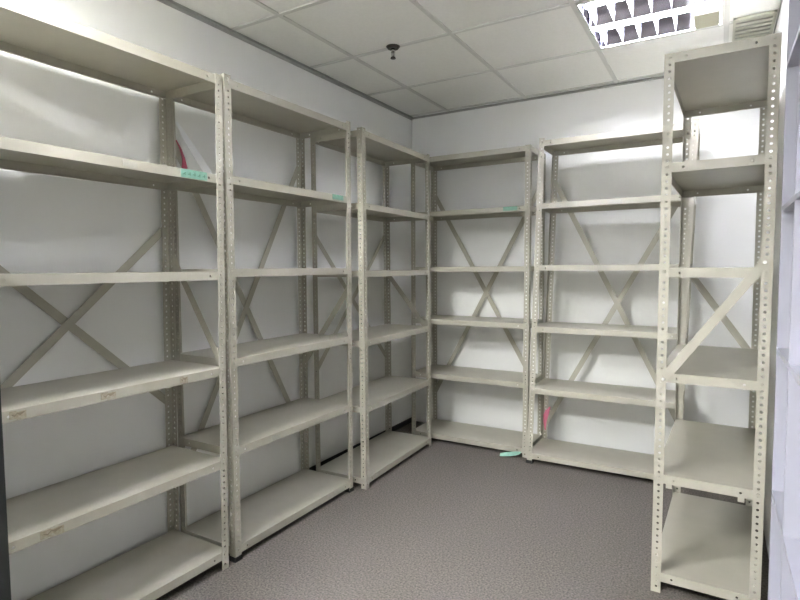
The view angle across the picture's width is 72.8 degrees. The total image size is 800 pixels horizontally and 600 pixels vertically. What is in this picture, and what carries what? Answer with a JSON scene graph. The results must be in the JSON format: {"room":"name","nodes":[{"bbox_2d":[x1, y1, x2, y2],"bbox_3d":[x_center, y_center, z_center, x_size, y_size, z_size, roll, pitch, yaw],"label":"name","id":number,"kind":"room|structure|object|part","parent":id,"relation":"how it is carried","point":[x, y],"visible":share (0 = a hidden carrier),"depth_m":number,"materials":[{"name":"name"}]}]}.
{"room":"storage room","nodes":[
{"label":"storage room","id":0,"kind":"room"},
{"bbox_2d":[0,0,411,599],"bbox_3d":[-1.445,-0.200,2.077,0.120,2.816,5.940,2,4,30],"label":"wall","id":1,"kind":"structure","parent":0,"point":[49,223],"depth_m":2.48,"materials":[{"name":"paint"}]},
{"bbox_2d":[180,417,411,531],"bbox_3d":[-1.381,1.187,2.128,0.006,0.041,5.940,2,4,30],"label":"baseboard","id":2,"kind":"structure","parent":1,"relation":"attached to","point":[409,420],"depth_m":3.96,"materials":[{"name":"black plastic"}]},
{"bbox_2d":[156,421,768,599],"bbox_3d":[0.274,1.304,1.165,4.080,0.100,6.180,2,4,30],"label":"floor","id":3,"kind":"structure","parent":0,"point":[451,520],"depth_m":2.63,"materials":[{"name":"carpet"}]},
{"bbox_2d":[0,0,228,599],"bbox_3d":[-1.149,0.140,2.057,0.396,2.138,0.931,2,4,31],"label":"shelving rack","id":4,"kind":"object","parent":3,"relation":"on","point":[154,568],"visible":1,"depth_m":2.14,"materials":[{"name":"beige metal"}]},
{"bbox_3d":[-1.145,-0.904,2.000,0.368,0.036,0.905,2,4,31],"label":"shelf","id":5,"kind":"part","parent":4,"relation":"part of","materials":[{"name":"beige metal"}]},
{"bbox_3d":[-1.147,-0.492,2.023,0.368,0.036,0.905,2,4,31],"label":"shelf","id":6,"kind":"part","parent":4,"relation":"part of","materials":[{"name":"beige metal"}]},
{"bbox_3d":[-1.148,-0.085,2.045,0.368,0.036,0.905,2,4,31],"label":"shelf","id":7,"kind":"part","parent":4,"relation":"part of","materials":[{"name":"beige metal"}]},
{"bbox_3d":[-1.150,0.329,2.068,0.368,0.036,0.905,2,4,31],"label":"shelf","id":8,"kind":"part","parent":4,"relation":"part of","materials":[{"name":"beige metal"}]},
{"bbox_3d":[-1.151,0.735,2.090,0.368,0.036,0.905,2,4,31],"label":"shelf","id":9,"kind":"part","parent":4,"relation":"part of","materials":[{"name":"beige metal"}]},
{"bbox_3d":[-1.153,1.142,2.112,0.368,0.036,0.905,2,4,31],"label":"shelf","id":10,"kind":"part","parent":4,"relation":"part of","materials":[{"name":"beige metal"}]},
{"bbox_3d":[-1.069,0.111,2.518,0.036,2.137,0.036,2,4,31],"label":"post","id":11,"kind":"part","parent":4,"relation":"part of","materials":[{"name":"beige metal"}]},
{"bbox_3d":[-0.780,0.120,2.345,0.036,2.137,0.036,2,4,31],"label":"post","id":12,"kind":"part","parent":4,"relation":"part of","materials":[{"name":"beige metal"}]},
{"bbox_2d":[168,73,353,562],"bbox_3d":[-0.672,0.082,2.861,0.405,2.150,0.928,2,4,30],"label":"shelving rack","id":13,"kind":"object","parent":3,"relation":"on","point":[252,518],"visible":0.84,"depth_m":2.78,"materials":[{"name":"beige metal"}]},
{"bbox_3d":[-1.039,0.108,2.568,0.036,2.137,0.036,2,5,30],"label":"post","id":14,"kind":"part","parent":13,"relation":"part of","materials":[{"name":"beige metal"}]},
{"bbox_3d":[-0.749,0.104,2.397,0.036,2.137,0.036,2,5,30],"label":"post","id":15,"kind":"part","parent":13,"relation":"part of","materials":[{"name":"beige metal"}]},
{"bbox_3d":[-0.673,-0.956,2.786,0.368,0.036,0.907,2,4,30],"label":"shelf","id":16,"kind":"part","parent":13,"relation":"part of","materials":[{"name":"beige metal"}]},
{"bbox_3d":[-0.673,-0.550,2.814,0.368,0.036,0.907,2,4,30],"label":"shelf","id":17,"kind":"part","parent":13,"relation":"part of","materials":[{"name":"beige metal"}]},
{"bbox_3d":[-0.672,-0.147,2.843,0.368,0.036,0.907,2,4,30],"label":"shelf","id":18,"kind":"part","parent":13,"relation":"part of","materials":[{"name":"beige metal"}]},
{"bbox_3d":[-0.671,0.251,2.871,0.368,0.036,0.907,2,4,30],"label":"shelf","id":19,"kind":"part","parent":13,"relation":"part of","materials":[{"name":"beige metal"}]},
{"bbox_3d":[-0.671,0.653,2.899,0.368,0.036,0.907,2,4,30],"label":"shelf","id":20,"kind":"part","parent":13,"relation":"part of","materials":[{"name":"beige metal"}]},
{"bbox_3d":[-0.670,1.106,2.931,0.368,0.036,0.907,2,4,30],"label":"shelf","id":21,"kind":"part","parent":13,"relation":"part of","materials":[{"name":"beige metal"}]},
{"bbox_3d":[-0.595,0.060,3.321,0.036,2.137,0.036,2,5,30],"label":"post","id":22,"kind":"part","parent":13,"relation":"part of","materials":[{"name":"beige metal"}]},
{"bbox_3d":[-0.305,0.056,3.150,0.036,2.137,0.036,2,5,30],"label":"post","id":23,"kind":"part","parent":13,"relation":"part of","materials":[{"name":"beige metal"}]},
{"bbox_2d":[310,127,430,489],"bbox_3d":[-0.157,0.035,3.679,0.399,2.138,0.931,1,4,29],"label":"shelving rack","id":24,"kind":"object","parent":3,"relation":"on","point":[376,456],"visible":0.89,"depth_m":3.56,"materials":[{"name":"beige metal"}]},
{"bbox_3d":[-0.514,0.056,3.377,0.036,2.137,0.036,1,3,29],"label":"post","id":25,"kind":"part","parent":24,"relation":"part of","materials":[{"name":"beige metal"}]},
{"bbox_3d":[-0.218,0.064,3.216,0.036,2.137,0.036,1,3,29],"label":"post","id":26,"kind":"part","parent":24,"relation":"part of","materials":[{"name":"beige metal"}]},
{"bbox_3d":[-0.167,-1.000,3.630,0.368,0.036,0.904,1,4,29],"label":"shelf","id":27,"kind":"part","parent":24,"relation":"part of","materials":[{"name":"beige metal"}]},
{"bbox_3d":[-0.163,-0.581,3.650,0.368,0.036,0.904,1,4,29],"label":"shelf","id":28,"kind":"part","parent":24,"relation":"part of","materials":[{"name":"beige metal"}]},
{"bbox_3d":[-0.159,-0.181,3.669,0.368,0.036,0.904,1,4,29],"label":"shelf","id":29,"kind":"part","parent":24,"relation":"part of","materials":[{"name":"beige metal"}]},
{"bbox_3d":[-0.148,1.058,3.727,0.368,0.036,0.904,1,4,29],"label":"shelf","id":30,"kind":"part","parent":24,"relation":"part of","materials":[{"name":"beige metal"}]},
{"bbox_3d":[-0.152,0.628,3.707,0.368,0.036,0.904,1,4,29],"label":"shelf","id":31,"kind":"part","parent":24,"relation":"part of","materials":[{"name":"beige metal"}]},
{"bbox_3d":[-0.155,0.231,3.688,0.368,0.036,0.904,1,4,29],"label":"shelf","id":32,"kind":"part","parent":24,"relation":"part of","materials":[{"name":"beige metal"}]},
{"bbox_3d":[-0.097,0.007,4.141,0.036,2.137,0.036,1,3,29],"label":"post","id":33,"kind":"part","parent":24,"relation":"part of","materials":[{"name":"beige metal"}]},
{"bbox_3d":[0.200,0.015,3.981,0.036,2.137,0.036,1,3,29],"label":"post","id":34,"kind":"part","parent":24,"relation":"part of","materials":[{"name":"beige metal"}]},
{"bbox_2d":[411,144,545,457],"bbox_3d":[0.576,0.006,4.082,0.920,2.137,0.389,2,4,30],"label":"shelving rack","id":35,"kind":"object","parent":3,"relation":"on","point":[484,436],"visible":0.93,"depth_m":4.05,"materials":[{"name":"beige metal"}]},
{"bbox_3d":[0.111,0.005,4.154,0.036,2.137,0.036,2,4,30],"label":"post","id":36,"kind":"part","parent":35,"relation":"part of","materials":[{"name":"beige metal"}]},
{"bbox_3d":[0.280,-0.014,4.445,0.036,2.137,0.036,2,4,30],"label":"post","id":37,"kind":"part","parent":35,"relation":"part of","materials":[{"name":"beige metal"}]},
{"bbox_3d":[0.573,-0.232,4.065,0.907,0.036,0.368,2,4,30],"label":"shelf","id":38,"kind":"part","parent":35,"relation":"part of","materials":[{"name":"beige metal"}]},
{"bbox_3d":[0.577,0.570,4.116,0.907,0.036,0.368,2,4,30],"label":"shelf","id":39,"kind":"part","parent":35,"relation":"part of","materials":[{"name":"beige metal"}]},
{"bbox_3d":[0.570,-1.039,4.014,0.907,0.036,0.368,2,4,30],"label":"shelf","id":40,"kind":"part","parent":35,"relation":"part of","materials":[{"name":"beige metal"}]},
{"bbox_3d":[0.579,1.028,4.144,0.907,0.036,0.368,2,4,30],"label":"shelf","id":41,"kind":"part","parent":35,"relation":"part of","materials":[{"name":"beige metal"}]},
{"bbox_3d":[0.575,0.159,4.090,0.907,0.036,0.368,2,4,30],"label":"shelf","id":42,"kind":"part","parent":35,"relation":"part of","materials":[{"name":"beige metal"}]},
{"bbox_3d":[0.572,-0.640,4.040,0.907,0.036,0.368,2,4,30],"label":"shelf","id":43,"kind":"part","parent":35,"relation":"part of","materials":[{"name":"beige metal"}]},
{"bbox_3d":[0.870,0.026,3.716,0.036,2.137,0.036,2,4,30],"label":"post","id":44,"kind":"part","parent":35,"relation":"part of","materials":[{"name":"beige metal"}]},
{"bbox_3d":[1.038,0.007,4.007,0.036,2.137,0.036,2,4,30],"label":"post","id":45,"kind":"part","parent":35,"relation":"part of","materials":[{"name":"beige metal"}]},
{"bbox_2d":[500,451,520,455],"bbox_3d":[0.766,1.069,3.776,0.146,0.039,0.021,0,4,13],"label":"tape strip","id":46,"kind":"object","parent":3,"relation":"on","point":[514,453],"visible":1,"depth_m":3.77,"materials":[{"name":"green plastic"}]},
{"bbox_2d":[526,118,700,488],"bbox_3d":[1.361,0.029,3.524,0.977,2.150,0.391,2,4,30],"label":"shelving rack","id":47,"kind":"object","parent":3,"relation":"on","point":[637,464],"visible":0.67,"depth_m":3.55,"materials":[{"name":"beige metal"}]},
{"bbox_3d":[0.900,0.022,3.591,0.036,2.137,0.036,4,5,30],"label":"post","id":48,"kind":"part","parent":47,"relation":"part of","materials":[{"name":"beige metal"}]},
{"bbox_3d":[1.068,0.016,3.884,0.036,2.137,0.036,4,5,30],"label":"post","id":49,"kind":"part","parent":47,"relation":"part of","materials":[{"name":"beige metal"}]},
{"bbox_3d":[1.343,1.050,3.601,0.901,0.036,0.368,2,4,30],"label":"shelf","id":50,"kind":"part","parent":47,"relation":"part of","materials":[{"name":"beige metal"}]},
{"bbox_3d":[1.351,0.606,3.566,0.901,0.036,0.368,2,4,30],"label":"shelf","id":51,"kind":"part","parent":47,"relation":"part of","materials":[{"name":"beige metal"}]},
{"bbox_3d":[1.359,0.194,3.534,0.901,0.036,0.368,2,4,30],"label":"shelf","id":52,"kind":"part","parent":47,"relation":"part of","materials":[{"name":"beige metal"}]},
{"bbox_3d":[1.367,-0.210,3.502,0.901,0.036,0.368,2,4,30],"label":"shelf","id":53,"kind":"part","parent":47,"relation":"part of","materials":[{"name":"beige metal"}]},
{"bbox_3d":[1.375,-0.610,3.471,0.901,0.036,0.368,2,4,30],"label":"shelf","id":54,"kind":"part","parent":47,"relation":"part of","materials":[{"name":"beige metal"}]},
{"bbox_3d":[1.382,-1.008,3.440,0.901,0.036,0.368,2,4,30],"label":"shelf","id":55,"kind":"part","parent":47,"relation":"part of","materials":[{"name":"beige metal"}]},
{"bbox_3d":[1.655,0.042,3.159,0.036,2.137,0.036,4,5,30],"label":"post","id":56,"kind":"part","parent":47,"relation":"part of","materials":[{"name":"beige metal"}]},
{"bbox_3d":[1.823,0.035,3.452,0.036,2.137,0.036,4,5,30],"label":"post","id":57,"kind":"part","parent":47,"relation":"part of","materials":[{"name":"beige metal"}]},
{"bbox_2d":[651,32,781,599],"bbox_3d":[1.420,0.099,2.446,0.380,2.138,0.932,2,4,32],"label":"shelving rack","id":58,"kind":"object","parent":3,"relation":"on","point":[705,545],"visible":1,"depth_m":2.22,"materials":[{"name":"beige metal"}]},
{"bbox_3d":[1.047,0.118,2.163,0.036,2.137,0.036,2,4,32],"label":"post","id":59,"kind":"part","parent":58,"relation":"part of","materials":[{"name":"beige metal"}]},
{"bbox_3d":[1.508,0.070,2.907,0.036,2.137,0.036,2,4,32],"label":"post","id":60,"kind":"part","parent":58,"relation":"part of","materials":[{"name":"beige metal"}]},
{"bbox_3d":[1.421,1.101,2.503,0.367,0.036,0.907,2,4,32],"label":"shelf","id":61,"kind":"part","parent":58,"relation":"part of","materials":[{"name":"beige metal"}]},
{"bbox_3d":[1.421,0.696,2.480,0.367,0.036,0.907,2,4,32],"label":"shelf","id":62,"kind":"part","parent":58,"relation":"part of","materials":[{"name":"beige metal"}]},
{"bbox_3d":[1.421,0.287,2.457,0.367,0.036,0.907,2,4,32],"label":"shelf","id":63,"kind":"part","parent":58,"relation":"part of","materials":[{"name":"beige metal"}]},
{"bbox_3d":[1.421,-0.128,2.434,0.367,0.036,0.907,2,4,32],"label":"shelf","id":64,"kind":"part","parent":58,"relation":"part of","materials":[{"name":"beige metal"}]},
{"bbox_3d":[1.420,-0.534,2.411,0.367,0.036,0.907,2,4,32],"label":"shelf","id":65,"kind":"part","parent":58,"relation":"part of","materials":[{"name":"beige metal"}]},
{"bbox_3d":[1.420,-0.950,2.388,0.367,0.036,0.907,2,4,32],"label":"shelf","id":66,"kind":"part","parent":58,"relation":"part of","materials":[{"name":"beige metal"}]},
{"bbox_3d":[1.794,0.079,2.731,0.036,2.137,0.036,2,4,32],"label":"post","id":67,"kind":"part","parent":58,"relation":"part of","materials":[{"name":"beige metal"}]},
{"bbox_3d":[1.333,0.127,1.987,0.036,2.137,0.036,2,4,32],"label":"post","id":68,"kind":"part","parent":58,"relation":"part of","materials":[{"name":"beige metal"}]},
{"bbox_2d":[768,0,799,599],"bbox_3d":[1.150,0.028,1.289,0.308,2.420,1.380,2,4,30],"label":"bookcase","id":69,"kind":"object","parent":3,"relation":"on","point":[784,548],"visible":1,"depth_m":1.89,"materials":[{"name":"white metal"}]},
{"bbox_3d":[1.398,0.719,1.752,0.302,0.018,0.374,2,4,30],"label":"shelf","id":70,"kind":"part","parent":69,"relation":"part of","materials":[{"name":"white laminate"}]},
{"bbox_3d":[1.394,0.194,1.720,0.302,0.018,0.374,2,4,30],"label":"shelf","id":71,"kind":"part","parent":69,"relation":"part of","materials":[{"name":"white laminate"}]},
{"bbox_3d":[1.391,-0.309,1.690,0.302,0.018,0.374,2,4,30],"label":"shelf","id":72,"kind":"part","parent":69,"relation":"part of","materials":[{"name":"white laminate"}]},
{"bbox_3d":[1.178,0.743,1.376,0.302,0.018,0.462,2,4,30],"label":"shelf","id":73,"kind":"part","parent":69,"relation":"part of","materials":[{"name":"white laminate"}]},
{"bbox_3d":[1.387,-0.806,1.660,0.302,0.018,0.374,2,4,30],"label":"shelf","id":74,"kind":"part","parent":69,"relation":"part of","materials":[{"name":"white laminate"}]},
{"bbox_3d":[1.174,0.218,1.345,0.302,0.018,0.462,2,4,30],"label":"shelf","id":75,"kind":"part","parent":69,"relation":"part of","materials":[{"name":"white laminate"}]},
{"bbox_3d":[1.171,-0.285,1.314,0.302,0.018,0.462,2,4,30],"label":"shelf","id":76,"kind":"part","parent":69,"relation":"part of","materials":[{"name":"white laminate"}]},
{"bbox_2d":[173,0,780,114],"bbox_3d":[0.255,-1.420,1.002,3.840,0.214,5.940,2,4,30],"label":"ceiling","id":77,"kind":"structure","parent":0,"point":[357,27],"depth_m":3.05,"materials":[{"name":"tile"}]},
{"bbox_2d":[386,44,399,59],"bbox_3d":[-0.039,-1.396,3.065,0.079,0.066,0.079,2,4,30],"label":"sprinkler","id":78,"kind":"object","parent":77,"relation":"attached to","point":[392,47],"visible":1,"depth_m":3.05,"materials":[{"name":"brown metal"}]},
{"bbox_2d":[230,0,777,115],"bbox_3d":[0.256,-1.310,1.008,3.840,0.006,5.940,2,4,30],"label":"grid","id":79,"kind":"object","parent":77,"relation":"attached to","point":[572,3],"depth_m":3.01,"materials":[{"name":"white paint"}]},
{"bbox_2d":[576,0,723,48],"bbox_3d":[1.254,-1.465,2.692,0.607,0.105,0.607,2,4,30],"label":"ceiling light","id":80,"kind":"object","parent":77,"relation":"attached to","point":[611,23],"visible":0.99,"depth_m":2.79,"materials":[{"name":"white plastic"}]},
{"bbox_2d":[732,10,776,41],"bbox_3d":[1.894,-1.434,2.919,0.183,0.012,0.500,2,4,30],"label":"ceiling vent","id":81,"kind":"object","parent":77,"relation":"in","point":[760,24],"visible":0.62,"depth_m":2.82,"materials":[{"name":"beige metal"}]},
{"bbox_2d":[412,75,764,454],"bbox_3d":[1.202,-0.336,4.034,2.708,2.816,0.120,2,4,30],"label":"wall","id":82,"kind":"structure","parent":0,"point":[725,225],"depth_m":3.91,"materials":[{"name":"paint"}]},
{"bbox_2d":[758,0,788,556],"bbox_3d":[1.497,-0.119,0.405,1.184,2.816,6.086,0,3,10],"label":"wall","id":83,"kind":"structure","parent":0,"point":[782,23],"depth_m":2.50,"materials":[{"name":"paint"}]},
{"bbox_2d":[157,0,782,119],"bbox_3d":[-0.336,-1.314,1.355,2.468,0.020,5.940,2,4,30],"label":"trim","id":84,"kind":"structure","parent":83,"relation":"attached to","point":[171,3],"depth_m":3.47,"materials":[{"name":"grey paint"}]},
{"bbox_3d":[-1.330,0.192,1.521,0.660,2.100,0.045,2,4,30],"label":"wall partition","id":85,"kind":"structure","parent":0,"visible":0},
{"bbox_2d":[0,390,10,599],"bbox_3d":[-1.034,0.200,1.343,0.030,2.100,0.064,2,4,30],"label":"trim","id":86,"kind":"structure","parent":85,"relation":"attached to","point":[5,586],"depth_m":1.38,"materials":[{"name":"black paint"}]}
]}

